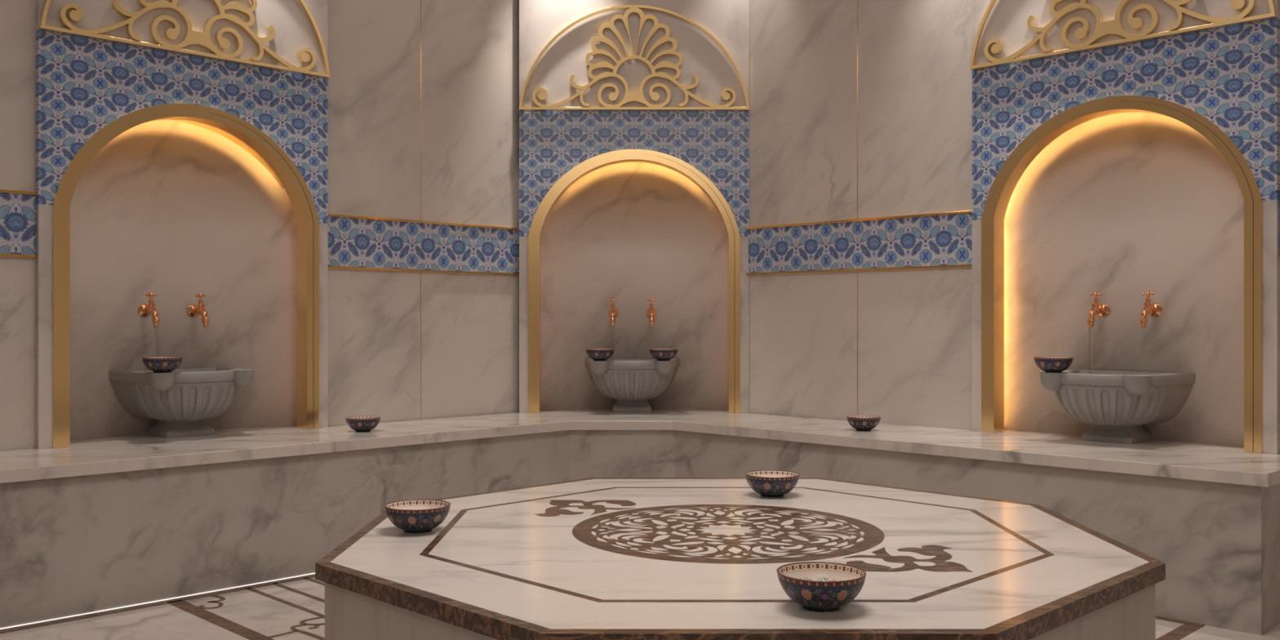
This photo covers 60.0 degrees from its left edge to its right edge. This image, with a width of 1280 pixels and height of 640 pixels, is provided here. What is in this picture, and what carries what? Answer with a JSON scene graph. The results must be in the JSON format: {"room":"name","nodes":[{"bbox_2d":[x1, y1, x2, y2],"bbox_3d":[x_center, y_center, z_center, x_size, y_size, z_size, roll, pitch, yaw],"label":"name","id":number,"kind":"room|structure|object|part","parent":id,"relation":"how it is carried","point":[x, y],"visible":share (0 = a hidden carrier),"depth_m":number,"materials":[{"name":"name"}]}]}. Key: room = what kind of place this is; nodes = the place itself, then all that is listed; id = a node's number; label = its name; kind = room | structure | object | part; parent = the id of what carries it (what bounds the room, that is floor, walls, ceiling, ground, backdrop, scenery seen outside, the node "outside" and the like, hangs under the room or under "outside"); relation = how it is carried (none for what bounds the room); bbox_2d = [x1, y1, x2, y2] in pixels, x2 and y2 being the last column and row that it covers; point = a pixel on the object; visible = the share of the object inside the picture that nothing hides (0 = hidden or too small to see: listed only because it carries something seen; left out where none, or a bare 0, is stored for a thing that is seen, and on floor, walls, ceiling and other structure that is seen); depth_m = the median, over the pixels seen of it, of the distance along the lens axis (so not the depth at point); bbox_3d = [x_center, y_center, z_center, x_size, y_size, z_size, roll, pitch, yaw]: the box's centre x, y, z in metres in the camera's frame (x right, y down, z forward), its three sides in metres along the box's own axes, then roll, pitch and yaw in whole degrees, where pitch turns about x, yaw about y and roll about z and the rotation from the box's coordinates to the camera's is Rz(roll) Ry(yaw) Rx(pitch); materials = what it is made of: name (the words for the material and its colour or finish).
{"room":"turkish bath","nodes":[
{"label":"turkish bath","id":0,"kind":"room"},
{"bbox_2d":[0,0,519,451],"bbox_3d":[-1.902,-0.609,4.355,3.645,3.150,0.060,0,0,-45],"label":"wall","id":1,"kind":"structure","parent":0,"point":[470,48],"depth_m":5.12,"materials":[{"name":"stone"}]},
{"bbox_2d":[0,192,35,254],"bbox_3d":[-2.678,-0.344,3.533,0.005,0.217,1.377,0,0,45],"label":"tile band","id":2,"kind":"object","parent":1,"relation":"attached to","point":[17,211],"visible":1,"depth_m":3.98,"materials":[{"name":"blue tile"}]},
{"bbox_2d":[0,253,36,257],"bbox_3d":[-2.675,-0.230,3.530,1.377,0.010,0.014,0,0,-45],"label":"trim","id":3,"kind":"structure","parent":1,"relation":"attached to","point":[1,255],"depth_m":3.97,"materials":[{"name":"brown metal"}]},
{"bbox_2d":[0,189,36,195],"bbox_3d":[-2.675,-0.458,3.530,1.377,0.010,0.014,0,0,-45],"label":"trim","id":4,"kind":"structure","parent":1,"relation":"attached to","point":[1,190],"depth_m":3.97,"materials":[{"name":"brown metal"}]},
{"bbox_2d":[35,0,328,448],"bbox_3d":[-1.861,-0.859,4.505,0.279,2.648,1.151,0,0,45],"label":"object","id":5,"kind":"object","parent":1,"relation":"attached to","point":[176,211],"visible":0.89,"depth_m":4.54,"materials":[{"name":"tile"}]},
{"bbox_2d":[137,292,159,328],"bbox_3d":[-1.976,-0.041,4.478,0.134,0.145,0.054,0,0,45],"label":"tap","id":6,"kind":"object","parent":5,"relation":"attached to","point":[144,310],"visible":1,"depth_m":4.46,"materials":[{"name":"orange metal"}]},
{"bbox_3d":[-1.973,-0.103,4.474,0.038,0.021,0.038,0,0,-14],"label":"cross handle","id":7,"kind":"part","parent":6,"relation":"part of","materials":[{"name":"orange metal"}]},
{"bbox_3d":[-1.949,-0.017,4.450,0.030,0.097,0.057,0,0,-45],"label":"spout","id":8,"kind":"part","parent":6,"relation":"part of","materials":[{"name":"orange metal"}]},
{"bbox_2d":[154,327,159,356],"bbox_3d":[-1.933,0.145,4.436,0.021,0.229,0.015,0,0,45],"label":"water stream","id":9,"kind":"object","parent":6,"relation":"attached to","point":[156,329],"visible":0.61,"depth_m":4.43,"materials":[{"name":"white"}]},
{"bbox_2d":[39,0,330,78],"bbox_3d":[-1.753,-1.311,4.397,0.018,0.522,1.153,0,0,45],"label":"ornament","id":10,"kind":"object","parent":5,"relation":"attached to","point":[192,37],"visible":1,"depth_m":4.41,"materials":[{"name":"gold metal"}]},
{"bbox_2d":[186,293,208,327],"bbox_3d":[-1.834,-0.041,4.620,0.054,0.145,0.134,0,0,-45],"label":"tap","id":11,"kind":"object","parent":5,"relation":"attached to","point":[193,310],"visible":1,"depth_m":4.61,"materials":[{"name":"orange metal"}]},
{"bbox_3d":[-1.830,-0.103,4.617,0.038,0.021,0.038,0,0,-14],"label":"cross handle","id":12,"kind":"part","parent":11,"relation":"part of","materials":[{"name":"orange metal"}]},
{"bbox_3d":[-1.806,-0.017,4.593,0.030,0.097,0.057,0,0,-45],"label":"spout","id":13,"kind":"part","parent":11,"relation":"part of","materials":[{"name":"orange metal"}]},
{"bbox_2d":[170,119,284,189],"bbox_3d":[-1.852,-0.195,4.541,0.152,1.301,0.964,0,0,45],"label":"light","id":14,"kind":"object","parent":5,"relation":"attached to","point":[221,132],"visible":0.19,"depth_m":4.71,"materials":[{"name":"gold metal"}]},
{"bbox_2d":[420,271,421,419],"bbox_3d":[-1.027,0.119,5.189,0.004,0.692,0.003,0,0,44],"label":"trim","id":15,"kind":"structure","parent":1,"relation":"attached to","point":[420,272],"depth_m":5.19,"materials":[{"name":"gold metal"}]},
{"bbox_2d":[420,0,421,220],"bbox_3d":[-1.027,-1.322,5.189,0.004,1.722,0.003,0,0,44],"label":"trim","id":16,"kind":"structure","parent":1,"relation":"attached to","point":[420,0],"depth_m":5.19,"materials":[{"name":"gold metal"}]},
{"bbox_2d":[328,266,519,275],"bbox_3d":[-0.989,-0.230,5.215,1.084,0.010,0.014,0,0,-45],"label":"trim","id":17,"kind":"structure","parent":1,"relation":"attached to","point":[329,267],"depth_m":5.17,"materials":[{"name":"brown metal"}]},
{"bbox_2d":[328,216,519,273],"bbox_3d":[-0.993,-0.344,5.218,1.084,0.217,0.005,0,0,-45],"label":"tile band","id":18,"kind":"object","parent":1,"relation":"attached to","point":[352,242],"visible":1,"depth_m":5.18,"materials":[{"name":"blue tile"}]},
{"bbox_2d":[328,213,519,230],"bbox_3d":[-0.989,-0.458,5.215,1.084,0.010,0.014,0,0,-45],"label":"trim","id":19,"kind":"structure","parent":1,"relation":"attached to","point":[329,215],"depth_m":5.17,"materials":[{"name":"brown metal"}]},
{"bbox_2d":[0,573,1279,639],"bbox_3d":[-0.050,0.995,2.350,6.700,0.062,8.500,0,0,0],"label":"floor","id":20,"kind":"structure","parent":0,"point":[293,608],"depth_m":3.55,"materials":[{"name":"stone"}]},
{"bbox_2d":[0,408,1279,635],"bbox_3d":[-0.050,0.716,4.593,4.741,0.500,2.470,0,0,0],"label":"bench","id":21,"kind":"object","parent":20,"relation":"on","point":[86,526],"depth_m":3.97,"materials":[{"name":"white stone"}]},
{"bbox_3d":[-1.178,0.964,4.279,2.395,0.002,0.003,0,0,-45],"label":"light strip","id":22,"kind":"part","parent":21,"relation":"part of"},
{"bbox_2d":[108,367,254,437],"bbox_3d":[-1.816,0.333,4.460,0.384,0.264,0.508,0,0,45],"label":"basin","id":23,"kind":"object","parent":21,"relation":"on","point":[180,400],"visible":1,"depth_m":4.36,"materials":[{"name":"stone"}]},
{"bbox_2d":[142,356,182,373],"bbox_3d":[-1.833,0.172,4.254,0.144,0.058,0.144,0,0,-45],"label":"bowl","id":24,"kind":"object","parent":23,"relation":"on","point":[155,364],"visible":1,"depth_m":4.21,"materials":[{"name":"ceramic"}]},
{"bbox_2d":[53,103,319,448],"bbox_3d":[-1.788,-0.195,4.432,1.058,1.319,0.090,0,0,-45],"label":"arch frame","id":25,"kind":"object","parent":21,"relation":"on","point":[298,192],"visible":0.98,"depth_m":4.47,"materials":[{"name":"gold metal"}]},
{"bbox_2d":[345,415,380,431],"bbox_3d":[-1.159,0.436,4.641,0.144,0.058,0.144,0,0,-2],"label":"bowl","id":26,"kind":"object","parent":21,"relation":"on","point":[365,423],"visible":1,"depth_m":4.60,"materials":[{"name":"ceramic"}]},
{"bbox_2d":[584,358,679,412],"bbox_3d":[-0.040,0.333,5.626,0.508,0.264,0.384,0,0,0],"label":"basin","id":27,"kind":"object","parent":21,"relation":"on","point":[632,382],"visible":0.97,"depth_m":5.50,"materials":[{"name":"stone"}]},
{"bbox_2d":[585,348,614,360],"bbox_3d":[-0.198,0.172,5.492,0.144,0.058,0.144,0,0,0],"label":"bowl","id":28,"kind":"object","parent":27,"relation":"on","point":[597,354],"visible":1,"depth_m":5.44,"materials":[{"name":"ceramic"}]},
{"bbox_2d":[648,348,678,360],"bbox_3d":[0.117,0.172,5.492,0.144,0.058,0.144,0,0,0],"label":"bowl","id":29,"kind":"object","parent":27,"relation":"on","point":[660,354],"visible":1,"depth_m":5.44,"materials":[{"name":"ceramic"}]},
{"bbox_2d":[528,149,739,413],"bbox_3d":[-0.029,-0.195,5.586,1.058,1.319,0.090,0,0,0],"label":"arch frame","id":30,"kind":"object","parent":21,"relation":"on","point":[565,182],"visible":1,"depth_m":5.54,"materials":[{"name":"gold metal"}]},
{"bbox_3d":[-0.050,0.486,4.593,4.741,0.041,2.470,0,0,0],"label":"bench seat","id":31,"kind":"part","parent":21,"relation":"part of","materials":[{"name":"stone"}]},
{"bbox_2d":[846,414,880,431],"bbox_3d":[0.945,0.436,4.683,0.144,0.058,0.144,0,0,8],"label":"bowl","id":32,"kind":"object","parent":21,"relation":"on","point":[859,422],"visible":1,"depth_m":4.64,"materials":[{"name":"ceramic"}]},
{"bbox_2d":[1040,368,1195,444],"bbox_3d":[1.795,0.333,4.244,0.384,0.264,0.508,0,0,-45],"label":"basin","id":33,"kind":"object","parent":21,"relation":"on","point":[1116,404],"visible":1,"depth_m":4.14,"materials":[{"name":"stone"}]},
{"bbox_2d":[1033,356,1073,373],"bbox_3d":[1.589,0.172,4.260,0.144,0.058,0.144,0,0,45],"label":"bowl","id":34,"kind":"object","parent":33,"relation":"on","point":[1048,364],"visible":1,"depth_m":4.21,"materials":[{"name":"ceramic"}]},
{"bbox_3d":[1.795,0.301,4.244,0.508,0.200,0.383,0,0,45],"label":"basin bowl","id":35,"kind":"part","parent":33,"relation":"part of","materials":[{"name":"stone"}]},
{"bbox_2d":[981,95,1262,453],"bbox_3d":[1.828,-0.195,4.276,1.058,1.319,0.091,0,0,45],"label":"arch frame","id":36,"kind":"object","parent":21,"relation":"on","point":[999,195],"visible":1,"depth_m":4.35,"materials":[{"name":"gold metal"}]},
{"bbox_2d":[315,477,1165,639],"bbox_3d":[0.192,0.716,2.459,1.628,0.500,1.628,0,0,0],"label":"platform","id":37,"kind":"object","parent":20,"relation":"on","point":[591,558],"visible":0.98,"depth_m":2.09,"materials":[{"name":"stone"}]},
{"bbox_2d":[384,499,450,533],"bbox_3d":[-0.491,0.436,2.450,0.144,0.058,0.144,0,0,0],"label":"bowl","id":38,"kind":"object","parent":37,"relation":"on","point":[411,516],"visible":1,"depth_m":2.41,"materials":[{"name":"ceramic"}]},
{"bbox_2d":[745,470,799,497],"bbox_3d":[0.351,0.436,2.940,0.144,0.058,0.144,0,0,-20],"label":"bowl","id":39,"kind":"object","parent":37,"relation":"on","point":[768,483],"visible":1,"depth_m":2.90,"materials":[{"name":"ceramic"}]},
{"bbox_2d":[776,561,866,611],"bbox_3d":[0.294,0.436,1.799,0.144,0.058,0.144,0,0,30],"label":"bowl","id":40,"kind":"object","parent":37,"relation":"on","point":[818,586],"visible":1,"depth_m":1.76,"materials":[{"name":"ceramic"}]},
{"bbox_2d":[749,0,1279,453],"bbox_3d":[1.806,-0.609,4.335,3.589,3.150,0.060,0,0,45],"label":"wall","id":41,"kind":"structure","parent":0,"point":[915,74],"depth_m":5.08,"materials":[{"name":"stone"}]},
{"bbox_2d":[857,271,857,414],"bbox_3d":[1.002,0.119,5.098,0.004,0.692,0.003,0,0,-45],"label":"trim","id":42,"kind":"structure","parent":41,"relation":"attached to","point":[857,271],"depth_m":5.10,"materials":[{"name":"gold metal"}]},
{"bbox_2d":[857,0,857,218],"bbox_3d":[1.002,-1.322,5.098,0.004,1.722,0.003,0,0,-45],"label":"trim","id":43,"kind":"structure","parent":41,"relation":"attached to","point":[857,0],"depth_m":5.10,"materials":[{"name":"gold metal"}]},
{"bbox_2d":[746,264,972,275],"bbox_3d":[0.972,-0.230,5.117,1.246,0.010,0.014,0,0,45],"label":"trim","id":44,"kind":"structure","parent":41,"relation":"attached to","point":[956,265],"depth_m":5.06,"materials":[{"name":"brown metal"}]},
{"bbox_2d":[746,210,972,229],"bbox_3d":[0.972,-0.458,5.117,1.246,0.010,0.014,0,0,45],"label":"trim","id":45,"kind":"structure","parent":41,"relation":"attached to","point":[962,211],"depth_m":5.06,"materials":[{"name":"brown metal"}]},
{"bbox_2d":[748,213,972,272],"bbox_3d":[0.975,-0.344,5.120,1.246,0.217,0.005,0,0,45],"label":"tile band","id":46,"kind":"object","parent":41,"relation":"attached to","point":[945,239],"visible":1,"depth_m":5.07,"materials":[{"name":"blue tile"}]},
{"bbox_2d":[972,0,1279,453],"bbox_3d":[1.870,-0.859,4.319,1.151,2.648,0.193,0,0,45],"label":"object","id":47,"kind":"object","parent":41,"relation":"attached to","point":[1122,206],"visible":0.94,"depth_m":4.33,"materials":[{"name":"stone"}]},
{"bbox_2d":[1087,291,1110,328],"bbox_3d":[1.814,-0.041,4.405,0.054,0.145,0.134,0,0,45],"label":"tap","id":48,"kind":"object","parent":47,"relation":"attached to","point":[1103,310],"visible":1,"depth_m":4.39,"materials":[{"name":"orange metal"}]},
{"bbox_2d":[1088,328,1092,373],"bbox_3d":[1.772,0.145,4.363,0.015,0.229,0.021,0,0,45],"label":"water stream","id":49,"kind":"object","parent":48,"relation":"attached to","point":[1090,331],"visible":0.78,"depth_m":4.36,"materials":[{"name":"white"}]},
{"bbox_3d":[1.787,-0.017,4.378,0.030,0.097,0.057,0,0,45],"label":"spout","id":50,"kind":"part","parent":48,"relation":"part of","materials":[{"name":"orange metal"}]},
{"bbox_3d":[1.811,-0.103,4.402,0.038,0.021,0.038,0,0,-14],"label":"cross handle","id":51,"kind":"part","parent":48,"relation":"part of","materials":[{"name":"orange metal"}]},
{"bbox_2d":[969,0,1276,70],"bbox_3d":[1.792,-1.311,4.241,1.153,0.522,0.018,0,0,45],"label":"ornament","id":52,"kind":"object","parent":47,"relation":"attached to","point":[1114,27],"visible":1,"depth_m":4.26,"materials":[{"name":"gold metal"}]},
{"bbox_2d":[1139,290,1162,328],"bbox_3d":[1.957,-0.041,4.263,0.054,0.145,0.134,0,0,45],"label":"tap","id":53,"kind":"object","parent":47,"relation":"attached to","point":[1154,310],"visible":1,"depth_m":4.25,"materials":[{"name":"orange metal"}]},
{"bbox_3d":[1.929,-0.017,4.236,0.030,0.097,0.057,0,0,45],"label":"spout","id":54,"kind":"part","parent":53,"relation":"part of","materials":[{"name":"orange metal"}]},
{"bbox_3d":[1.953,-0.103,4.259,0.038,0.021,0.038,0,0,-14],"label":"cross handle","id":55,"kind":"part","parent":53,"relation":"part of","materials":[{"name":"orange metal"}]},
{"bbox_3d":[-0.058,-0.609,5.650,1.144,3.150,0.060,0,0,0],"label":"wall","id":56,"kind":"structure","parent":0,"visible":0},
{"bbox_2d":[519,0,749,413],"bbox_3d":[-0.029,-0.859,5.689,1.151,2.648,0.279,0,0,0],"label":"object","id":57,"kind":"object","parent":56,"relation":"attached to","point":[631,233],"visible":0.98,"depth_m":5.72,"materials":[{"name":"stone"}]},
{"bbox_2d":[608,297,617,325],"bbox_3d":[-0.141,-0.041,5.751,0.054,0.145,0.134,0,0,0],"label":"tap","id":58,"kind":"object","parent":57,"relation":"attached to","point":[612,312],"visible":1,"depth_m":5.72,"materials":[{"name":"orange metal"}]},
{"bbox_2d":[611,325,613,360],"bbox_3d":[-0.141,0.145,5.692,0.015,0.229,0.021,0,0,0],"label":"water stream","id":59,"kind":"object","parent":58,"relation":"hanging from","point":[612,326],"visible":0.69,"depth_m":5.69,"materials":[{"name":"white"}]},
{"bbox_3d":[-0.141,-0.017,5.713,0.030,0.097,0.057,0,0,0],"label":"spout","id":60,"kind":"part","parent":58,"relation":"part of","materials":[{"name":"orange metal"}]},
{"bbox_3d":[-0.141,-0.103,5.747,0.038,0.021,0.038,0,0,31],"label":"cross handle","id":61,"kind":"part","parent":58,"relation":"part of","materials":[{"name":"orange metal"}]},
{"bbox_2d":[518,4,749,110],"bbox_3d":[-0.029,-1.311,5.536,1.153,0.522,0.018,0,0,0],"label":"ornament","id":62,"kind":"object","parent":57,"relation":"attached to","point":[629,95],"visible":1,"depth_m":5.53,"materials":[{"name":"gold metal"}]},
{"bbox_2d":[646,297,656,326],"bbox_3d":[0.060,-0.041,5.751,0.054,0.145,0.134,0,0,0],"label":"tap","id":63,"kind":"object","parent":57,"relation":"attached to","point":[651,312],"visible":1,"depth_m":5.72,"materials":[{"name":"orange metal"}]},
{"bbox_3d":[0.060,-0.017,5.713,0.030,0.097,0.057,0,0,0],"label":"spout","id":64,"kind":"part","parent":63,"relation":"part of","materials":[{"name":"orange metal"}]},
{"bbox_3d":[0.060,-0.103,5.747,0.038,0.021,0.038,0,0,31],"label":"cross handle","id":65,"kind":"part","parent":63,"relation":"part of","materials":[{"name":"orange metal"}]}
]}

